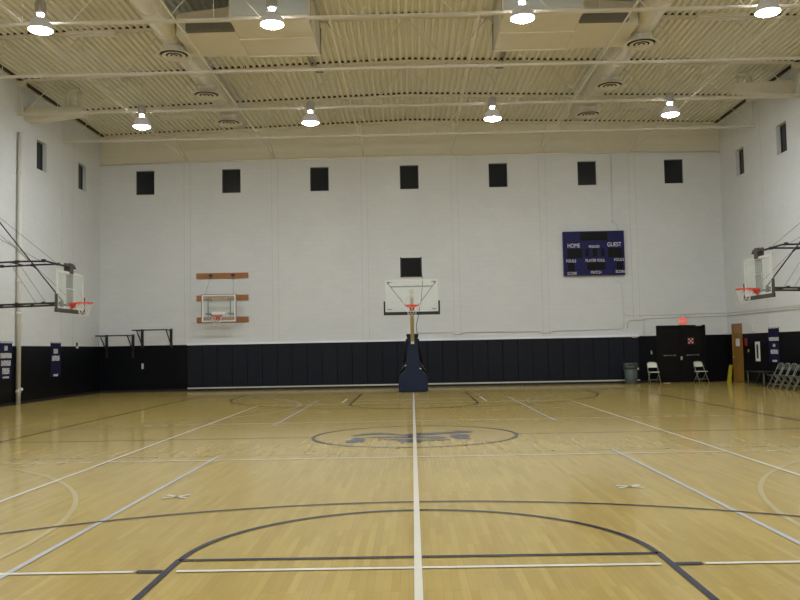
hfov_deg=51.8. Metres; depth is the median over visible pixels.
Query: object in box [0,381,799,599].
floor
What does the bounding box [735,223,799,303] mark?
hoop
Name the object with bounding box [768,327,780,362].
banner
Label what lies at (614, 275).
conduit
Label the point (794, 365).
folding chair
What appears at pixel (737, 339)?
door
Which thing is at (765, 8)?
lamp
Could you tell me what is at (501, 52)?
conduit
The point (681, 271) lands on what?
wall
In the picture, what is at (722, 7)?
truss
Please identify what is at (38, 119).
duct
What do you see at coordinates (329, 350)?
pad
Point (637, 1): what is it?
bridging line
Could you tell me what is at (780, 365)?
folding chair
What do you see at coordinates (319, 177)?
window
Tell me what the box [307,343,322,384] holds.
pad
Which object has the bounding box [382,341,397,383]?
pad
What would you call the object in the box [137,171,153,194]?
window
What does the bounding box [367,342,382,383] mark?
pad
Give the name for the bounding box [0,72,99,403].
wall
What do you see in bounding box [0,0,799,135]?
ceiling
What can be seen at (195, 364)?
pad
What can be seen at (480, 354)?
pad
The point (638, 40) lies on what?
diffuser
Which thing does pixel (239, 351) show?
pad
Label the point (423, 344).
pad
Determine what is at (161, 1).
bridging line
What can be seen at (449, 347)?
pad
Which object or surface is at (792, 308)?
conduit
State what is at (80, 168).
window
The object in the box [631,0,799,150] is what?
bridging line
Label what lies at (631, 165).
trim
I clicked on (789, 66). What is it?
trim
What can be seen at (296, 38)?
ceiling panel
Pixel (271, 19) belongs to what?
lamp
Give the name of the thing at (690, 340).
poster
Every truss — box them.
[0,0,799,26]
[0,12,799,78]
[16,58,799,115]
[64,92,754,142]
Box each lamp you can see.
[28,0,52,34]
[133,83,150,129]
[260,0,283,28]
[302,82,318,125]
[484,75,500,121]
[511,0,534,22]
[661,70,679,117]
[755,0,780,16]
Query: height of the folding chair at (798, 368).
0.847 m
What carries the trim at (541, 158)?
attached to the wall at (681, 271)
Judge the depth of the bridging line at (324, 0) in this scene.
24.32 m
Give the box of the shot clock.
[400,257,421,277]
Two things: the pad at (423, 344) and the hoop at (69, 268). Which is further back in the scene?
the pad at (423, 344)
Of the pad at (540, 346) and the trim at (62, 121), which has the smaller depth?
the trim at (62, 121)
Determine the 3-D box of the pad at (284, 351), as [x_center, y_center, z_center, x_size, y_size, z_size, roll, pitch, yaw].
[-4.705,2.637,33.696,0.602,1.735,0.050,-1,-3,1]
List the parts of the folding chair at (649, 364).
backrest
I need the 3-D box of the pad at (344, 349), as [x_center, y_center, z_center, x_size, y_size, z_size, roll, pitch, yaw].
[-2.251,2.588,33.662,0.602,1.735,0.050,-1,-3,1]
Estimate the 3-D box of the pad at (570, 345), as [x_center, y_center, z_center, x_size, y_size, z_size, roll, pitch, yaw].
[6.952,2.405,33.534,0.602,1.735,0.050,-1,-3,1]
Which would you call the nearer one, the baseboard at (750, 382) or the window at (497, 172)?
the baseboard at (750, 382)
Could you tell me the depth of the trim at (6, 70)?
28.77 m
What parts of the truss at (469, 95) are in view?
web rod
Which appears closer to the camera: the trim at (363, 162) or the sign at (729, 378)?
the sign at (729, 378)
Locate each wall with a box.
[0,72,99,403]
[100,123,728,390]
[718,68,799,385]
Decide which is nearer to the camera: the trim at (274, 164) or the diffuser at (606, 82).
the diffuser at (606, 82)
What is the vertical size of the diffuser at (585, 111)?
0.305 m
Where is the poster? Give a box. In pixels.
[688,338,693,343]
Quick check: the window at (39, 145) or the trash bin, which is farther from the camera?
the trash bin
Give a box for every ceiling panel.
[176,0,321,57]
[492,0,637,51]
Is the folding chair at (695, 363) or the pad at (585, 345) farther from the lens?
the pad at (585, 345)
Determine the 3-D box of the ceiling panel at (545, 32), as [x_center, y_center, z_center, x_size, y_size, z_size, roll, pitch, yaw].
[4.248,-7.527,21.491,3.700,1.323,3.060,-1,-3,1]
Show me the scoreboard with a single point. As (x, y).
(585, 253)
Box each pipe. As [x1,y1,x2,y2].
[15,132,22,404]
[99,151,719,165]
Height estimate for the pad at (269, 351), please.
1.735 m
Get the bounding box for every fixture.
[66,12,117,37]
[695,0,747,20]
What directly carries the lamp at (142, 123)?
hanging from the truss at (793, 63)
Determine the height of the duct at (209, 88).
0.902 m
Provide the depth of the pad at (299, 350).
33.66 m
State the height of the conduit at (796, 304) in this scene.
0.182 m
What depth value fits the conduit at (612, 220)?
33.90 m
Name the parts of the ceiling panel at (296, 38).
inlet panel, casing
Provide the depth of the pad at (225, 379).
33.70 m
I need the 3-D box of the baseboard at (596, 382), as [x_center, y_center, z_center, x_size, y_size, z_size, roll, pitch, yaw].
[-0.941,3.532,33.604,22.730,0.095,0.015,-1,-3,1]
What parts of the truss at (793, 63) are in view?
bearing seat, web rod, web rod, web rod, web rod, web rod, web rod, web rod, web rod, web rod, web rod, web rod, web rod, web rod, web rod, web rod, web rod, web rod, web rod, web rod, web rod, web rod, web rod, bearing seat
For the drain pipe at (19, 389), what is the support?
attached to the wall at (47, 194)
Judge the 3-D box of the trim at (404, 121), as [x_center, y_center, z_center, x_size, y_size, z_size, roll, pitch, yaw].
[0.313,-7.206,34.163,25.650,0.450,0.119,-1,-3,1]
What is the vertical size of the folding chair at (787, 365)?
0.847 m
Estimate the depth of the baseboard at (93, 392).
29.05 m
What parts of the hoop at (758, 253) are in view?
board frame, panel, arm, arm, arm, arm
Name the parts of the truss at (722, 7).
web rod, web rod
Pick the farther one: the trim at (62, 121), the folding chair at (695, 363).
the folding chair at (695, 363)
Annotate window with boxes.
[37,142,42,170]
[78,164,82,189]
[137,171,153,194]
[222,169,240,192]
[310,167,328,190]
[400,165,418,188]
[488,163,506,186]
[577,161,595,184]
[664,159,682,182]
[739,149,743,174]
[780,123,786,152]
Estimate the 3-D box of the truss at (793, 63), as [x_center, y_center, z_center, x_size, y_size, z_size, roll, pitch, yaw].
[0.215,-7.120,26.957,25.650,1.610,0.160,-1,-3,1]
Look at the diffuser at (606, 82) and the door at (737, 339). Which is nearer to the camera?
the diffuser at (606, 82)
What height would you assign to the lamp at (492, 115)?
1.516 m
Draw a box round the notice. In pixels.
[755,342,760,360]
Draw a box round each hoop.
[0,218,92,317]
[196,272,248,325]
[384,257,439,391]
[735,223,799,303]
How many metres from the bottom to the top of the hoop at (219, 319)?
2.227 m
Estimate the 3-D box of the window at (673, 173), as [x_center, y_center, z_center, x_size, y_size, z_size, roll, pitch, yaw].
[11.268,-5.294,34.055,0.770,1.000,0.065,-1,-3,1]
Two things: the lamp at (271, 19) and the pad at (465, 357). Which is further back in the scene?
the pad at (465, 357)
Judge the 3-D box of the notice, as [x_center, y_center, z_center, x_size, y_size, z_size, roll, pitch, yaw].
[13.262,1.906,30.569,0.024,0.720,0.380,-1,-3,1]
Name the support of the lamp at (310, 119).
hanging from the truss at (793, 63)
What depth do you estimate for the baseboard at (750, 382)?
30.07 m
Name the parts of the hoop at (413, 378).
board frame, power cord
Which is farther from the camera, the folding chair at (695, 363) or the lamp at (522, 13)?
the folding chair at (695, 363)
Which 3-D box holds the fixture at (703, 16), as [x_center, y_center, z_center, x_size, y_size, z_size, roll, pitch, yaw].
[8.510,-7.760,21.861,1.320,0.669,0.220,-1,-3,1]
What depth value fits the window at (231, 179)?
34.30 m
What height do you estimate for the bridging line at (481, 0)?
1.335 m
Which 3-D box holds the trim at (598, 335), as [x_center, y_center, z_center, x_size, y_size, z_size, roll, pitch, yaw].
[0.493,1.636,33.659,18.450,0.080,0.085,-1,-3,1]
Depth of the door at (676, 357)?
33.55 m
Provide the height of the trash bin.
0.830 m
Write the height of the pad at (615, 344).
1.735 m
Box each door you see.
[656,325,706,382]
[731,323,743,382]
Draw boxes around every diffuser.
[156,43,191,61]
[191,85,221,99]
[215,114,242,126]
[575,105,601,118]
[594,75,625,90]
[623,31,659,50]
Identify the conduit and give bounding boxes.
[307,56,322,72]
[425,275,623,334]
[495,52,505,68]
[610,154,618,230]
[624,304,799,315]
[627,308,799,328]
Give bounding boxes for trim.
[0,64,103,136]
[61,121,62,345]
[73,132,73,227]
[101,120,716,138]
[184,163,190,342]
[187,335,638,344]
[271,161,279,340]
[360,159,369,338]
[450,157,460,336]
[538,155,549,335]
[628,153,639,318]
[714,60,799,122]
[758,100,768,326]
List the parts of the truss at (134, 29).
web rod, web rod, web rod, web rod, web rod, web rod, web rod, web rod, web rod, web rod, web rod, web rod, web rod, web rod, web rod, web rod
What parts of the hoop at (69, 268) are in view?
arm, arm, arm, arm, panel, board frame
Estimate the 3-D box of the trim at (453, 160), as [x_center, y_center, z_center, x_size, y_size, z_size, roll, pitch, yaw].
[2.285,-2.191,33.894,0.270,7.450,0.012,-1,-3,1]
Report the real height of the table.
0.530 m
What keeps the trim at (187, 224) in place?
attached to the wall at (681, 271)
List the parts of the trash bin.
lid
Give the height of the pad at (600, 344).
1.735 m
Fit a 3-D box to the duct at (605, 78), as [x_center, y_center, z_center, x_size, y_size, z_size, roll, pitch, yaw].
[6.389,-7.523,17.922,0.950,0.902,25.000,-1,-3,1]
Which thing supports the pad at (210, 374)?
attached to the wall at (681, 271)
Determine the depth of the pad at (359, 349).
33.63 m
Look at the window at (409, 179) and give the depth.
34.20 m
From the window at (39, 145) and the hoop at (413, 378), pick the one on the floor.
the hoop at (413, 378)
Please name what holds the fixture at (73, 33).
hanging from the ceiling
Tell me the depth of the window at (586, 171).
34.10 m
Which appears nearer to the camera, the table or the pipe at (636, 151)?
the table
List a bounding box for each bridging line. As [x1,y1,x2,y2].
[0,3,187,160]
[159,0,274,158]
[324,0,364,156]
[451,0,482,154]
[539,0,639,152]
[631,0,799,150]
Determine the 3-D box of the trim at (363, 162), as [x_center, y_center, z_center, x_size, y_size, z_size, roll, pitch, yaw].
[-1.444,-2.117,33.945,0.270,7.450,0.012,-1,-3,1]
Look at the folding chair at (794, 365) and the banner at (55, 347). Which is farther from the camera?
the banner at (55, 347)
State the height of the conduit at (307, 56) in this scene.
0.090 m
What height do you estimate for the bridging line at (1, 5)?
1.126 m
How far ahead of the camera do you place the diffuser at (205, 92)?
25.71 m
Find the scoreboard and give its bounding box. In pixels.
[562,230,624,275]
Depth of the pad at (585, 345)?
33.50 m
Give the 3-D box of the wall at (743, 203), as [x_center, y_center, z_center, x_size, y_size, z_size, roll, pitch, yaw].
[13.105,-3.370,15.072,0.300,11.150,37.400,-1,-3,1]
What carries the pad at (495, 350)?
attached to the wall at (681, 271)
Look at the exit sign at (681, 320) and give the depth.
33.50 m
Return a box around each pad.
[188,345,202,387]
[203,345,217,386]
[217,345,232,386]
[232,344,247,386]
[247,344,262,386]
[262,344,277,385]
[277,343,292,385]
[292,343,307,385]
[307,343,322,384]
[322,343,337,384]
[337,342,352,384]
[352,342,367,384]
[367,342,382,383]
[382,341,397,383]
[397,341,406,383]
[419,341,427,375]
[427,340,442,382]
[442,340,457,382]
[457,340,472,382]
[472,340,487,381]
[487,339,502,381]
[502,339,517,381]
[518,339,533,381]
[533,338,548,380]
[548,338,563,380]
[563,338,578,380]
[578,338,593,379]
[593,337,608,379]
[608,337,624,379]
[623,337,639,378]
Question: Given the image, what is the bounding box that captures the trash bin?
[623,363,638,383]
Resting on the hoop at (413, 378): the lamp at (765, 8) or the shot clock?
the shot clock
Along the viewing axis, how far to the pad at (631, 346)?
33.49 m
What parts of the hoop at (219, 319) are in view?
edge frame, board frame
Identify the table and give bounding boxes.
[744,371,782,386]
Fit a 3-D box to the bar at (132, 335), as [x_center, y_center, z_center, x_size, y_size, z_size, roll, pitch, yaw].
[-11.500,1.880,33.388,1.330,0.970,0.956,-1,-3,1]
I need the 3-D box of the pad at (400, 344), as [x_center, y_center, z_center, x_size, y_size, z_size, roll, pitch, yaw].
[0.203,2.539,33.628,0.602,1.735,0.050,-1,-3,1]
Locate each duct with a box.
[24,87,87,123]
[129,0,246,129]
[569,0,673,121]
[730,72,794,98]
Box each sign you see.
[678,315,686,324]
[727,365,732,381]
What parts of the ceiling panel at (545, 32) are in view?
casing, inlet panel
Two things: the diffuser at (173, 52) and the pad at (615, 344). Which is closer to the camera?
the diffuser at (173, 52)
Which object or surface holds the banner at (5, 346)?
attached to the wall at (47, 194)
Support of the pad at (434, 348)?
attached to the wall at (681, 271)
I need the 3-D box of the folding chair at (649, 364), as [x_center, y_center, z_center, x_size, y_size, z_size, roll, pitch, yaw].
[10.147,2.902,33.003,0.435,0.847,0.494,-1,-3,1]
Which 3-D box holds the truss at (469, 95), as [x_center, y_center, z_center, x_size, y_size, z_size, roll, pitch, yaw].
[0.270,-6.906,30.601,25.650,1.610,0.160,-1,-3,1]
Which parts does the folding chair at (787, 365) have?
backrest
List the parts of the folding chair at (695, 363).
backrest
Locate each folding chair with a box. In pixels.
[647,362,660,382]
[693,361,708,381]
[767,363,785,387]
[773,363,792,388]
[780,363,799,389]
[786,364,799,389]
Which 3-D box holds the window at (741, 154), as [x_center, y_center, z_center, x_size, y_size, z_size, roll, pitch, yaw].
[13.325,-5.351,31.901,0.065,1.020,0.770,-1,-3,1]
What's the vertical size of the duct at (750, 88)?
0.895 m
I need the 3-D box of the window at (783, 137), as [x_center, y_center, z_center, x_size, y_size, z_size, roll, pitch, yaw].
[13.271,-5.562,28.308,0.065,1.020,0.770,-1,-3,1]
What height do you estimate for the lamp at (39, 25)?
1.516 m
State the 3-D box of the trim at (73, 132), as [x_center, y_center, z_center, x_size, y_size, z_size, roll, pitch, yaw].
[-12.456,-2.490,31.433,0.006,8.500,0.024,-1,-3,1]
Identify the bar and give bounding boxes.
[95,334,134,358]
[132,329,172,347]
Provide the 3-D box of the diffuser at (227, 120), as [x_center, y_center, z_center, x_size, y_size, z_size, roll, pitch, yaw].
[-5.999,-6.338,28.908,0.950,0.305,0.950,-1,-3,1]
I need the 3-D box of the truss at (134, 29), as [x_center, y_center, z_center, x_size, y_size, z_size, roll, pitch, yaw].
[0.161,-7.335,23.314,25.650,1.610,0.160,-1,-3,1]
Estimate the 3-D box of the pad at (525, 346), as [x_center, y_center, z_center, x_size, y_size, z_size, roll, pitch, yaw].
[5.111,2.441,33.560,0.602,1.735,0.050,-1,-3,1]
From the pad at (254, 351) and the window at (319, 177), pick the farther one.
the window at (319, 177)
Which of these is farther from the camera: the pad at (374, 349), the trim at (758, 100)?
the pad at (374, 349)
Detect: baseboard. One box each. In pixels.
[0,391,99,406]
[100,380,656,392]
[744,380,799,388]
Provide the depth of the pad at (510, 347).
33.55 m
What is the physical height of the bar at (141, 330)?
0.770 m
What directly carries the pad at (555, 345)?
attached to the wall at (681, 271)
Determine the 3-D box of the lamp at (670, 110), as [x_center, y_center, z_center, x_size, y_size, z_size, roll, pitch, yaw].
[8.666,-6.636,26.501,0.560,1.516,0.560,-1,-3,1]
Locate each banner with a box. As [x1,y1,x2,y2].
[0,341,11,378]
[50,342,60,376]
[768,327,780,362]

